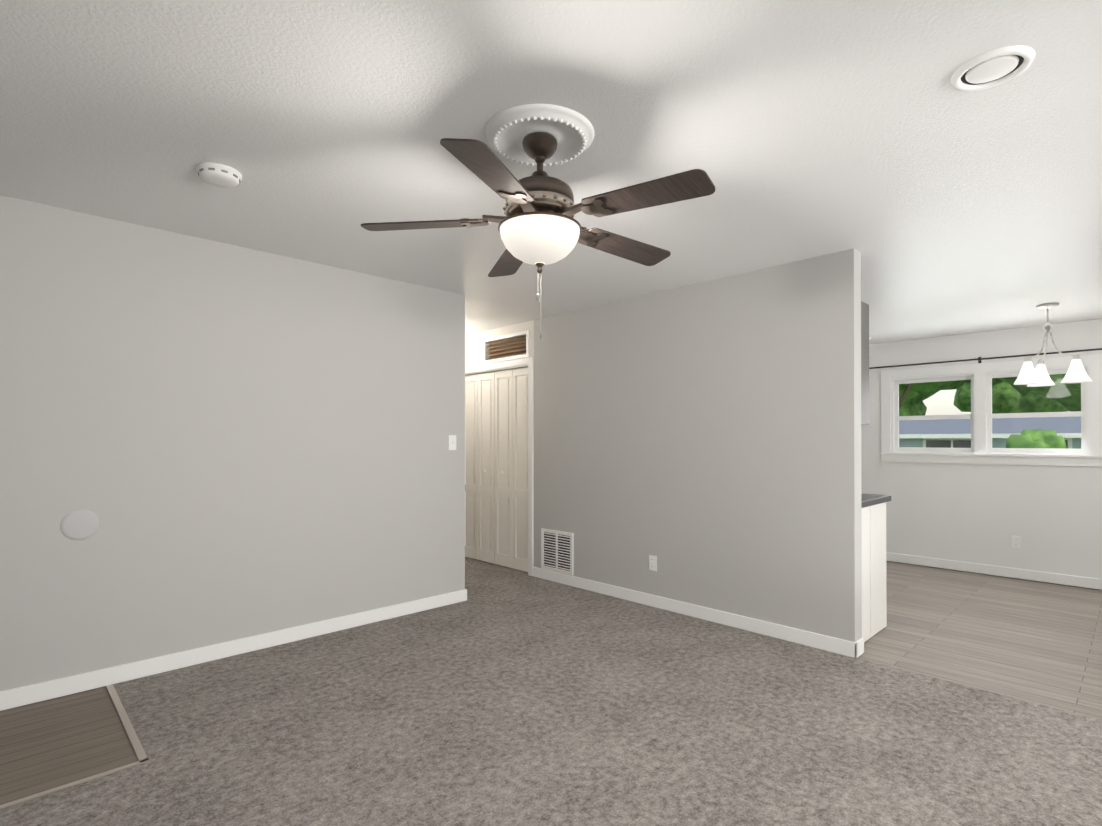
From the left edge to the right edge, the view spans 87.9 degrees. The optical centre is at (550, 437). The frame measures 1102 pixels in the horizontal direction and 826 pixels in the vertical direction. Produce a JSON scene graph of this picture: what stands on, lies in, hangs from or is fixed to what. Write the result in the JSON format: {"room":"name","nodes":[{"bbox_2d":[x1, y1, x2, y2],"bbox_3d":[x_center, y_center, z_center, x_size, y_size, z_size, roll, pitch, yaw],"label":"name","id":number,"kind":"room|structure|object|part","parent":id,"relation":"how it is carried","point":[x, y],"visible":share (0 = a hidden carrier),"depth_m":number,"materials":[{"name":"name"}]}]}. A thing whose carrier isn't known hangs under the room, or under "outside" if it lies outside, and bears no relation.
{"room":"living room","nodes":[
{"label":"living room","id":0,"kind":"room"},
{"bbox_2d":[0,686,138,804],"bbox_3d":[-3.055,1.325,1.542,3.080,0.096,0.991,0,0,-44],"label":"floor","id":1,"kind":"structure","parent":0,"point":[46,745],"depth_m":2.40,"materials":[{"name":"brown wood"}]},
{"bbox_2d":[0,757,148,808],"bbox_3d":[-2.706,1.272,1.191,3.092,0.007,0.024,0,0,-44],"label":"trim","id":2,"kind":"structure","parent":1,"relation":"on","point":[142,760],"depth_m":2.11,"materials":[{"name":"beige"}]},
{"bbox_2d":[106,684,146,758],"bbox_3d":[-1.947,1.278,2.611,0.027,0.007,0.952,0,0,-44],"label":"trim","id":3,"kind":"structure","parent":1,"relation":"on","point":[140,753],"depth_m":2.55,"materials":[{"name":"beige wood"}]},
{"bbox_2d":[0,195,464,690],"bbox_3d":[-2.707,0.068,2.656,5.520,2.420,0.120,0,0,-44],"label":"wall","id":4,"kind":"structure","parent":0,"point":[223,442],"depth_m":3.27,"materials":[{"name":"grey paint"}]},
{"bbox_2d":[60,509,99,539],"bbox_3d":[-2.374,0.439,2.885,0.156,0.156,0.010,0,0,-44],"label":"blank wall plate","id":5,"kind":"object","parent":4,"relation":"attached to","point":[81,524],"visible":1,"depth_m":2.88,"materials":[{"name":"grey plastic"}]},
{"bbox_2d":[0,589,465,710],"bbox_3d":[-2.588,1.233,2.672,5.320,0.090,0.014,0,0,-44],"label":"baseboard","id":6,"kind":"structure","parent":4,"relation":"attached to","point":[37,692],"depth_m":3.25,"materials":[{"name":"white wood"}]},
{"bbox_2d":[449,435,455,449],"bbox_3d":[-0.763,0.036,4.443,0.070,0.116,0.014,0,0,-44],"label":"light switch","id":7,"kind":"object","parent":4,"relation":"attached to","point":[452,442],"visible":1,"depth_m":4.44,"materials":[{"name":"white plastic"}]},
{"bbox_2d":[0,557,1101,825],"bbox_3d":[-0.787,1.323,1.571,6.380,0.100,9.000,0,0,-44],"label":"floor carpet","id":8,"kind":"object","parent":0,"point":[506,697],"visible":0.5,"depth_m":2.46,"materials":[{"name":"grey carpet"}]},
{"bbox_2d":[0,0,1101,343],"bbox_3d":[0.334,-1.177,2.668,9.900,0.329,9.400,0,0,-44],"label":"ceiling","id":9,"kind":"structure","parent":0,"point":[796,130],"depth_m":2.15,"materials":[{"name":"white paint"}]},
{"bbox_2d":[196,162,241,187],"bbox_3d":[-1.423,-1.121,2.456,0.172,0.043,0.172,0,0,-44],"label":"smoke detector","id":10,"kind":"object","parent":9,"relation":"attached to","point":[219,175],"visible":1,"depth_m":2.42,"materials":[{"name":"white plastic"}]},
{"bbox_2d":[361,104,714,338],"bbox_3d":[-0.007,-0.759,2.166,1.271,0.770,1.277,0,0,-44],"label":"fan","id":11,"kind":"object","parent":9,"relation":"hanging from","point":[539,226],"visible":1,"depth_m":2.06,"materials":[{"name":"brown wood"}]},
{"bbox_3d":[-0.042,-0.724,2.163,0.302,0.132,0.302,0,0,-44],"label":"lamp shade","id":12,"kind":"part","parent":11,"relation":"part of","materials":[{"name":"white glass"}]},
{"bbox_2d":[951,45,1034,90],"bbox_3d":[1.366,-1.138,1.774,0.208,0.014,0.208,0,0,-44],"label":"recessed light","id":13,"kind":"object","parent":9,"relation":"in","point":[991,67],"visible":1,"depth_m":1.76,"materials":[{"name":"white plastic"}]},
{"bbox_2d":[1013,303,1091,386],"bbox_3d":[3.909,-0.731,4.457,0.463,0.619,0.449,0,0,-44],"label":"chandelier","id":14,"kind":"object","parent":9,"relation":"hanging from","point":[1031,376],"visible":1,"depth_m":4.43,"materials":[{"name":"white glass"}]},
{"bbox_3d":[3.909,-0.815,4.457,0.341,0.450,0.327,0,0,-44],"label":"frame","id":15,"kind":"part","parent":14,"relation":"part of","materials":[{"name":"silver metal"}]},
{"bbox_2d":[465,248,861,641],"bbox_3d":[0.075,0.080,5.188,0.120,2.420,5.010,0,0,-44],"label":"wall","id":16,"kind":"structure","parent":0,"point":[701,441],"depth_m":3.99,"materials":[{"name":"grey paint"}]},
{"bbox_2d":[465,365,527,375],"bbox_3d":[-0.561,0.301,5.844,0.120,1.985,1.150,0,0,-44],"label":"trim","id":17,"kind":"structure","parent":16,"relation":"attached to","point":[500,369],"depth_m":5.78,"materials":[{"name":"white wood"}]},
{"bbox_2d":[465,367,527,571],"bbox_3d":[-0.575,0.304,5.826,0.056,1.955,1.114,0,0,-44],"label":"bifold closet door","id":18,"kind":"structure","parent":16,"relation":"in","point":[496,467],"depth_m":5.80,"materials":[{"name":"white wood"}]},
{"bbox_2d":[465,357,532,575],"bbox_3d":[-0.610,0.270,5.797,0.016,2.045,1.270,0,0,-44],"label":"trim","id":19,"kind":"structure","parent":16,"relation":"attached to","point":[517,362],"depth_m":5.36,"materials":[{"name":"white wood"}]},
{"bbox_2d":[483,330,528,363],"bbox_3d":[-0.455,-0.888,5.646,0.010,0.250,0.700,0,0,-44],"label":"air vent","id":20,"kind":"object","parent":16,"relation":"in","point":[509,336],"visible":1,"depth_m":5.60,"materials":[{"name":"white"}]},
{"bbox_2d":[486,336,525,359],"bbox_3d":[-0.424,-0.888,5.676,0.066,0.190,0.640,0,0,-44],"label":"louvres","id":21,"kind":"object","parent":20,"relation":"attached to","point":[508,348],"visible":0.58,"depth_m":5.69,"materials":[{"name":"brown wood"}]},
{"bbox_2d":[541,528,572,574],"bbox_3d":[0.052,1.012,5.112,0.012,0.365,0.400,0,0,-44],"label":"air vent","id":22,"kind":"object","parent":16,"relation":"in","point":[556,551],"visible":1,"depth_m":5.11,"materials":[{"name":"white plastic"}]},
{"bbox_2d":[649,555,656,570],"bbox_3d":[0.777,0.956,4.367,0.006,0.115,0.070,0,0,-44],"label":"outlet","id":23,"kind":"object","parent":16,"relation":"attached to","point":[654,563],"visible":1,"depth_m":4.36,"materials":[{"name":"white plastic"}]},
{"bbox_2d":[533,567,855,657],"bbox_3d":[0.807,1.241,4.329,0.014,0.090,2.794,0,0,-44],"label":"baseboard","id":24,"kind":"structure","parent":16,"relation":"attached to","point":[817,640],"depth_m":3.99,"materials":[{"name":"white wood"}]},
{"bbox_2d":[855,637,863,657],"bbox_3d":[1.817,1.236,3.372,0.134,0.090,0.014,0,0,-44],"label":"baseboard","id":25,"kind":"structure","parent":16,"relation":"attached to","point":[859,647],"depth_m":3.35,"materials":[{"name":"white wood"}]},
{"bbox_2d":[861,301,868,423],"bbox_3d":[1.763,-0.472,3.773,0.331,0.770,0.526,0,0,-44],"label":"upper cabinet","id":26,"kind":"object","parent":16,"relation":"attached to","point":[864,363],"visible":0.04,"depth_m":3.58,"materials":[{"name":"grey wood"}]},
{"bbox_2d":[859,561,1101,717],"bbox_3d":[3.315,1.338,4.148,3.340,0.094,7.000,0,0,-44],"label":"floor","id":27,"kind":"structure","parent":0,"point":[1036,641],"depth_m":3.75,"materials":[{"name":"grey wood"}]},
{"bbox_2d":[861,493,891,641],"bbox_3d":[1.166,0.841,4.625,0.665,0.892,2.650,0,0,-44],"label":"kitchen cabinet","id":28,"kind":"object","parent":27,"relation":"on","point":[874,600],"depth_m":3.72,"materials":[{"name":"white wood"}]},
{"bbox_2d":[858,657,1101,719],"bbox_3d":[3.164,1.278,1.908,0.032,0.005,3.988,0,0,-44],"label":"trim","id":29,"kind":"structure","parent":27,"relation":"on","point":[985,689],"depth_m":2.90,"materials":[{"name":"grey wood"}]},
{"bbox_2d":[861,319,1101,578],"bbox_3d":[4.571,0.080,5.070,0.140,2.420,6.970,0,0,-44],"label":"wall","id":30,"kind":"structure","parent":0,"point":[1051,515],"depth_m":5.41,"materials":[{"name":"white paint"}]},
{"bbox_2d":[869,348,1101,368],"bbox_3d":[4.063,-0.744,5.432,0.092,0.060,2.156,0,0,-44],"label":"curtain rod","id":31,"kind":"object","parent":30,"relation":"attached to","point":[979,359],"visible":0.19,"depth_m":5.38,"materials":[{"name":"grey metal"}]},
{"bbox_2d":[880,354,1101,466],"bbox_3d":[4.135,-0.231,5.498,0.175,0.955,1.710,0,0,-44],"label":"dining room window","id":32,"kind":"structure","parent":30,"relation":"in","point":[980,376],"depth_m":5.44,"materials":[{"name":"white wood"}]},
{"bbox_3d":[4.144,-0.231,5.508,0.004,0.745,1.480,0,0,-44],"label":"glass","id":33,"kind":"part","parent":32,"relation":"part of","materials":[{"name":"clear glass"}]},
{"bbox_2d":[886,552,1101,589],"bbox_3d":[4.481,1.244,5.047,0.014,0.090,6.670,0,0,-44],"label":"baseboard","id":34,"kind":"structure","parent":30,"relation":"attached to","point":[1072,580],"depth_m":5.34,"materials":[{"name":"white wood"}]},
{"bbox_2d":[1011,536,1020,548],"bbox_3d":[4.279,0.960,5.263,0.006,0.115,0.070,0,0,-44],"label":"outlet","id":35,"kind":"object","parent":30,"relation":"attached to","point":[1013,542],"visible":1,"depth_m":5.26,"materials":[{"name":"white plastic"}]},
{"label":"outside","id":36,"kind":"structure","parent":0,"visible":0},
{"bbox_3d":[28.016,3.108,40.696,83.000,0.300,100.000,0,0,-44],"label":"ground","id":37,"kind":"structure","parent":36,"visible":0},
{"bbox_2d":[899,381,943,408],"bbox_3d":[9.926,-0.919,17.213,3.998,7.531,4.323,0,0,-44],"label":"tree","id":38,"kind":"object","parent":37,"relation":"on","point":[922,388],"depth_m":16.67,"materials":[{"name":"green plant"}]},
{"bbox_2d":[899,381,955,415],"bbox_3d":[23.128,-2.918,38.576,9.182,11.731,9.572,0,0,-44],"label":"tree","id":39,"kind":"object","parent":37,"relation":"on","point":[941,386],"depth_m":36.98,"materials":[{"name":"green plant"}]},
{"bbox_2d":[899,438,1080,448],"bbox_3d":[19.633,1.357,25.638,8.000,3.060,26.000,0,0,-44],"label":"house","id":40,"kind":"structure","parent":37,"relation":"on","point":[1002,442],"depth_m":22.33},
{"bbox_2d":[899,416,1080,433],"bbox_3d":[19.633,-0.518,25.647,9.000,0.790,27.000,0,0,-44],"label":"roof","id":41,"kind":"structure","parent":40,"relation":"on","point":[958,423],"depth_m":23.68,"materials":[{"name":"grey"}]},
{"bbox_2d":[899,433,1080,448],"bbox_3d":[16.570,0.398,22.679,0.515,1.110,27.000,0,0,-44],"label":"trim","id":42,"kind":"structure","parent":40,"relation":"attached to","point":[1067,436],"depth_m":22.93,"materials":[{"name":"white wood"}]},
{"bbox_2d":[926,440,950,447],"bbox_3d":[15.964,0.477,23.581,0.019,0.760,0.860,0,0,-44],"label":"glass","id":43,"kind":"object","parent":42,"relation":"attached to","point":[942,443],"depth_m":23.57,"materials":[{"name":"grey glass"}]},
{"bbox_2d":[953,440,970,447],"bbox_3d":[16.617,0.474,22.906,0.019,0.760,0.860,0,0,-44],"label":"glass","id":44,"kind":"object","parent":42,"relation":"attached to","point":[957,444],"depth_m":23.01,"materials":[{"name":"grey glass"}]},
{"bbox_2d":[942,378,1067,413],"bbox_3d":[32.507,-2.950,41.804,5.733,11.827,8.560,0,0,-44],"label":"tree","id":45,"kind":"object","parent":37,"relation":"on","point":[1024,405],"depth_m":39.54,"materials":[{"name":"green plant"}]},
{"bbox_2d":[1006,429,1066,448],"bbox_3d":[13.664,1.297,16.131,1.233,3.089,1.332,0,0,-44],"label":"bush","id":46,"kind":"object","parent":37,"relation":"on","point":[1041,433],"depth_m":15.94,"materials":[{"name":"green plant"}]},
{"bbox_2d":[998,374,1080,411],"bbox_3d":[29.347,-2.929,30.767,10.609,11.680,10.437,0,0,-44],"label":"tree","id":47,"kind":"object","parent":37,"relation":"on","point":[1043,391],"depth_m":29.19,"materials":[{"name":"green plant"}]}
]}

